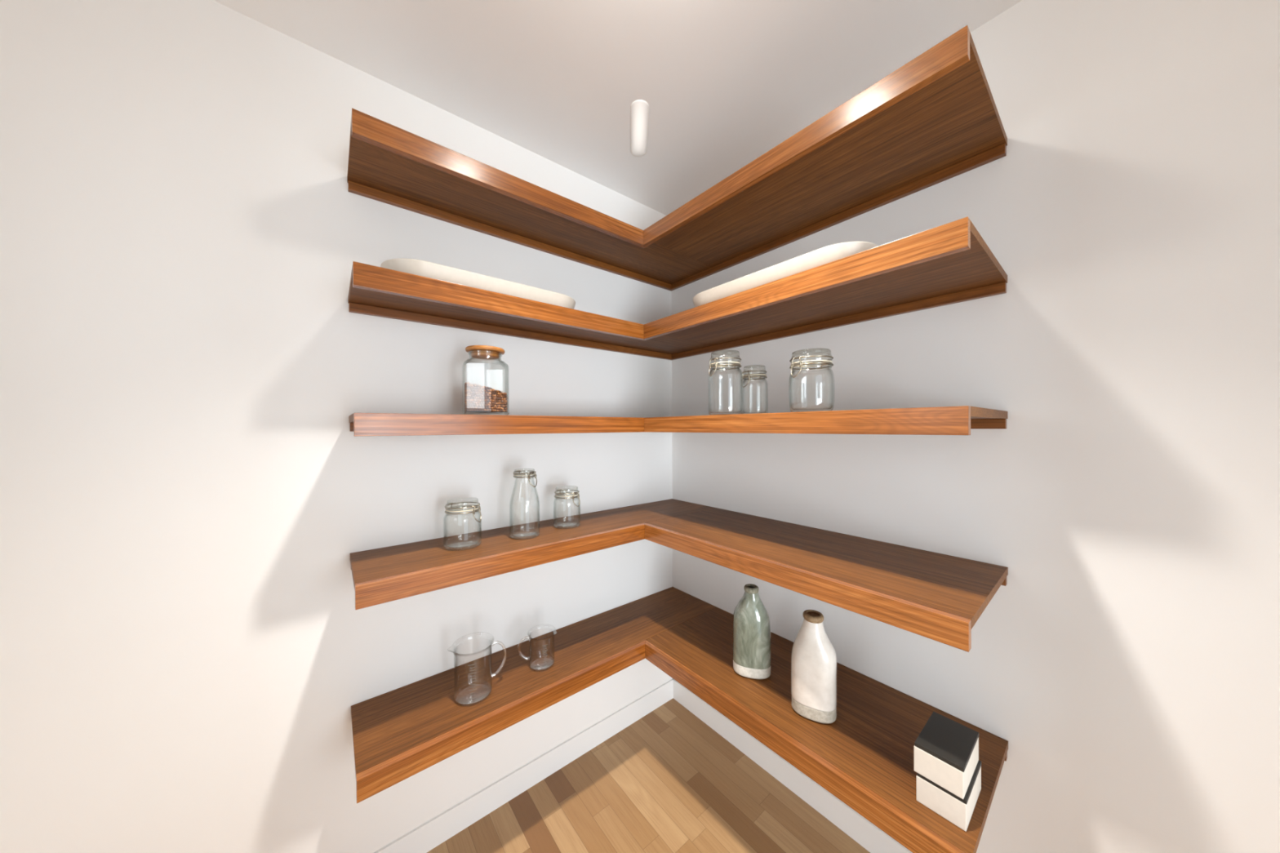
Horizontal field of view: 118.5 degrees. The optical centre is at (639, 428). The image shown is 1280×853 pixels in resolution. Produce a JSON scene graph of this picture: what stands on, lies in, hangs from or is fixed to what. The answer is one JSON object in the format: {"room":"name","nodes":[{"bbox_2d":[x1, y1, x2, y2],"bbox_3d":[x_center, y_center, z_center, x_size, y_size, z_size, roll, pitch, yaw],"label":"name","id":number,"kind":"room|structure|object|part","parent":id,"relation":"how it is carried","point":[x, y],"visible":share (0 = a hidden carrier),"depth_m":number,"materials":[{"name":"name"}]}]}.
{"room":"pantry","nodes":[
{"label":"pantry","id":0,"kind":"room"},
{"bbox_2d":[0,0,672,852],"bbox_3d":[-0.765,0.165,1.350,2.320,2.568,0.120,0,0,-39],"label":"wall","id":1,"kind":"structure","parent":0,"point":[188,491],"depth_m":1.02,"materials":[{"name":"paint"}]},
{"bbox_2d":[373,679,673,852],"bbox_3d":[-0.679,1.400,1.350,2.200,0.098,0.011,0,0,-39],"label":"baseboard","id":2,"kind":"structure","parent":1,"relation":"attached to","point":[424,838],"depth_m":1.51,"materials":[{"name":"paint"}]},
{"bbox_2d":[346,25,1007,290],"bbox_3d":[0.046,-0.749,1.095,1.371,0.057,1.299,0,0,-39],"label":"corner shelf","id":3,"kind":"object","parent":1,"relation":"attached to","point":[934,119],"visible":1,"depth_m":1.16,"materials":[{"name":"brown wood"}]},
{"bbox_2d":[347,216,1007,359],"bbox_3d":[0.048,-0.380,1.097,1.371,0.057,1.299,0,0,-39],"label":"corner shelf","id":4,"kind":"object","parent":1,"relation":"attached to","point":[950,263],"visible":1,"depth_m":1.15,"materials":[{"name":"brown wood"}]},
{"bbox_2d":[380,257,575,309],"bbox_3d":[-0.495,-0.435,1.264,0.604,0.056,0.216,0,0,-39],"label":"serving tray","id":5,"kind":"object","parent":4,"relation":"on","point":[417,267],"visible":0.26,"depth_m":1.14,"materials":[{"name":"ceramic"}]},
{"bbox_2d":[693,241,879,306],"bbox_3d":[0.422,-0.439,1.208,0.216,0.056,0.604,0,0,-39],"label":"serving tray","id":6,"kind":"object","parent":4,"relation":"on","point":[825,255],"visible":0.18,"depth_m":1.06,"materials":[{"name":"ceramic"}]},
{"bbox_2d":[348,405,1007,436],"bbox_3d":[0.050,-0.014,1.098,1.371,0.057,1.299,0,0,-39],"label":"corner shelf","id":7,"kind":"object","parent":1,"relation":"attached to","point":[940,420],"visible":1,"depth_m":1.02,"materials":[{"name":"brown wood"}]},
{"bbox_2d":[462,345,508,415],"bbox_3d":[-0.499,-0.150,1.232,0.143,0.218,0.146,0,0,-39],"label":"glass canister","id":8,"kind":"object","parent":7,"relation":"on","point":[480,352],"visible":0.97,"depth_m":1.20,"materials":[{"name":"clear glass"}]},
{"bbox_3d":[-0.499,-0.253,1.232,0.119,0.012,0.119,0,0,-39],"label":"wooden lid","id":9,"kind":"part","parent":8,"relation":"part of","materials":[{"name":"brown wood"}]},
{"bbox_2d":[464,382,507,413],"bbox_3d":[-0.499,-0.100,1.232,0.134,0.092,0.138,0,0,-39],"label":"beans","id":10,"kind":"object","parent":8,"relation":"in","point":[477,398],"visible":0.98,"depth_m":1.18,"materials":[{"name":"brown food"}]},
{"bbox_2d":[707,350,742,414],"bbox_3d":[0.286,-0.150,1.275,0.113,0.210,0.113,0,0,9],"label":"jar","id":11,"kind":"object","parent":7,"relation":"on","point":[738,362],"visible":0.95,"depth_m":1.26,"materials":[{"name":"clear glass"}]},
{"bbox_2d":[741,364,768,412],"bbox_3d":[0.394,-0.130,1.309,0.088,0.168,0.087,0,0,13],"label":"jar","id":12,"kind":"object","parent":7,"relation":"on","point":[759,375],"visible":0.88,"depth_m":1.29,"materials":[{"name":"clear glass"}]},
{"bbox_3d":[0.394,-0.199,1.309,0.076,0.030,0.076,0,0,-39],"label":"glass lid","id":13,"kind":"part","parent":12,"relation":"part of","materials":[{"name":"clear glass"}]},
{"bbox_2d":[788,348,834,412],"bbox_3d":[0.480,-0.131,1.069,0.117,0.171,0.117,0,0,11],"label":"jar","id":14,"kind":"object","parent":7,"relation":"on","point":[813,362],"visible":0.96,"depth_m":1.04,"materials":[{"name":"clear glass"}]},
{"bbox_3d":[0.480,-0.200,1.068,0.107,0.032,0.107,0,0,-39],"label":"glass lid","id":15,"kind":"part","parent":14,"relation":"part of","materials":[{"name":"clear glass"}]},
{"bbox_2d":[350,498,1008,652],"bbox_3d":[0.051,0.407,1.099,1.371,0.057,1.299,0,0,-39],"label":"corner shelf","id":16,"kind":"object","parent":1,"relation":"attached to","point":[940,597],"visible":1,"depth_m":1.11,"materials":[{"name":"brown wood"}]},
{"bbox_2d":[443,497,481,551],"bbox_3d":[-0.573,0.305,1.234,0.112,0.150,0.112,0,0,-39],"label":"jar","id":17,"kind":"object","parent":16,"relation":"on","point":[477,506],"visible":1,"depth_m":1.21,"materials":[{"name":"clear glass"}]},
{"bbox_3d":[-0.574,0.243,1.234,0.098,0.026,0.098,0,0,-39],"label":"glass lid","id":18,"kind":"part","parent":17,"relation":"part of","materials":[{"name":"clear glass"}]},
{"bbox_2d":[509,468,539,537],"bbox_3d":[-0.406,0.261,1.346,0.102,0.236,0.102,0,0,-39],"label":"milk bottle","id":19,"kind":"object","parent":16,"relation":"on","point":[533,473],"visible":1,"depth_m":1.33,"materials":[{"name":"clear glass"}]},
{"bbox_3d":[-0.407,0.151,1.345,0.072,0.016,0.072,0,0,-39],"label":"glass lid","id":20,"kind":"part","parent":19,"relation":"part of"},
{"bbox_2d":[554,485,580,526],"bbox_3d":[-0.283,0.302,1.480,0.103,0.151,0.103,0,0,-17],"label":"jar","id":21,"kind":"object","parent":16,"relation":"on","point":[575,494],"visible":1,"depth_m":1.46,"materials":[{"name":"clear glass"}]},
{"bbox_3d":[-0.283,0.240,1.480,0.090,0.026,0.090,0,0,-39],"label":"glass lid","id":22,"kind":"part","parent":21,"relation":"part of","materials":[{"name":"clear glass"}]},
{"bbox_2d":[351,586,1008,852],"bbox_3d":[0.054,0.877,1.100,1.371,0.057,1.299,0,0,-39],"label":"corner shelf","id":23,"kind":"object","parent":1,"relation":"attached to","point":[864,758],"visible":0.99,"depth_m":1.16,"materials":[{"name":"brown wood"}]},
{"bbox_2d":[452,631,506,706],"bbox_3d":[-0.522,0.766,1.217,0.147,0.168,0.125,0,0,5],"label":"beaker","id":24,"kind":"object","parent":23,"relation":"on","point":[491,646],"visible":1,"depth_m":1.19,"materials":[{"name":"clear glass"}]},
{"bbox_2d":[518,625,554,671],"bbox_3d":[-0.363,0.788,1.363,0.126,0.121,0.099,0,0,-39],"label":"beaker","id":25,"kind":"object","parent":23,"relation":"on","point":[547,666],"visible":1,"depth_m":1.34,"materials":[{"name":"clear glass"}]},
{"bbox_2d":[733,583,770,679],"bbox_3d":[0.389,0.696,1.326,0.127,0.298,0.099,0,0,16],"label":"bottle","id":26,"kind":"object","parent":23,"relation":"on","point":[751,620],"visible":1,"depth_m":1.29,"materials":[{"name":"ceramic"}]},
{"bbox_2d":[791,609,836,724],"bbox_3d":[0.519,0.698,1.139,0.123,0.294,0.099,0,0,31],"label":"bottle","id":27,"kind":"object","parent":23,"relation":"on","point":[814,657],"visible":1,"depth_m":1.10,"materials":[{"name":"white ceramic"}]},
{"bbox_2d":[915,760,981,831],"bbox_3d":[0.715,0.813,0.880,0.150,0.066,0.088,0,0,-39],"label":"storage box","id":28,"kind":"object","parent":23,"relation":"on","point":[957,811],"visible":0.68,"depth_m":0.83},
{"bbox_2d":[913,711,978,799],"bbox_3d":[0.710,0.747,0.881,0.150,0.066,0.088,0,0,-39],"label":"storage box","id":29,"kind":"object","parent":28,"relation":"on","point":[946,751],"visible":1,"depth_m":0.85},
{"bbox_3d":[0.711,0.718,0.881,0.149,0.009,0.087,0,0,-39],"label":"dark lid","id":30,"kind":"part","parent":29,"relation":"part of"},
{"bbox_3d":[0.715,0.784,0.880,0.149,0.009,0.087,0,0,-39],"label":"dark lid","id":31,"kind":"part","parent":28,"relation":"part of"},
{"bbox_2d":[213,0,1022,215],"bbox_3d":[-0.056,-1.160,0.562,2.440,0.080,2.240,0,0,-39],"label":"ceiling","id":32,"kind":"structure","parent":0,"point":[723,83],"depth_m":1.16,"materials":[{"name":"paint"}]},
{"bbox_2d":[630,99,648,156],"bbox_3d":[-0.002,-1.121,1.435,0.066,0.004,0.272,0,0,-1],"label":"ceiling light","id":33,"kind":"object","parent":32,"relation":"in","point":[639,108],"visible":1,"depth_m":1.41,"materials":[{"name":"white"}]},
{"bbox_2d":[426,697,870,852],"bbox_3d":[-0.044,1.488,0.570,2.440,0.080,2.240,0,0,-39],"label":"floor","id":34,"kind":"structure","parent":0,"point":[666,782],"depth_m":1.45,"materials":[{"name":"brown wood"}]},
{"bbox_2d":[671,0,1279,852],"bbox_3d":[0.850,0.158,1.298,0.120,2.568,2.240,0,0,-39],"label":"wall","id":35,"kind":"structure","parent":0,"point":[1126,661],"depth_m":0.91,"materials":[{"name":"paint"}]},
{"bbox_2d":[672,679,912,852],"bbox_3d":[0.813,1.393,1.268,0.011,0.098,2.000,0,0,-39],"label":"baseboard","id":36,"kind":"structure","parent":35,"relation":"attached to","point":[872,838],"depth_m":1.50,"materials":[{"name":"paint"}]}
]}

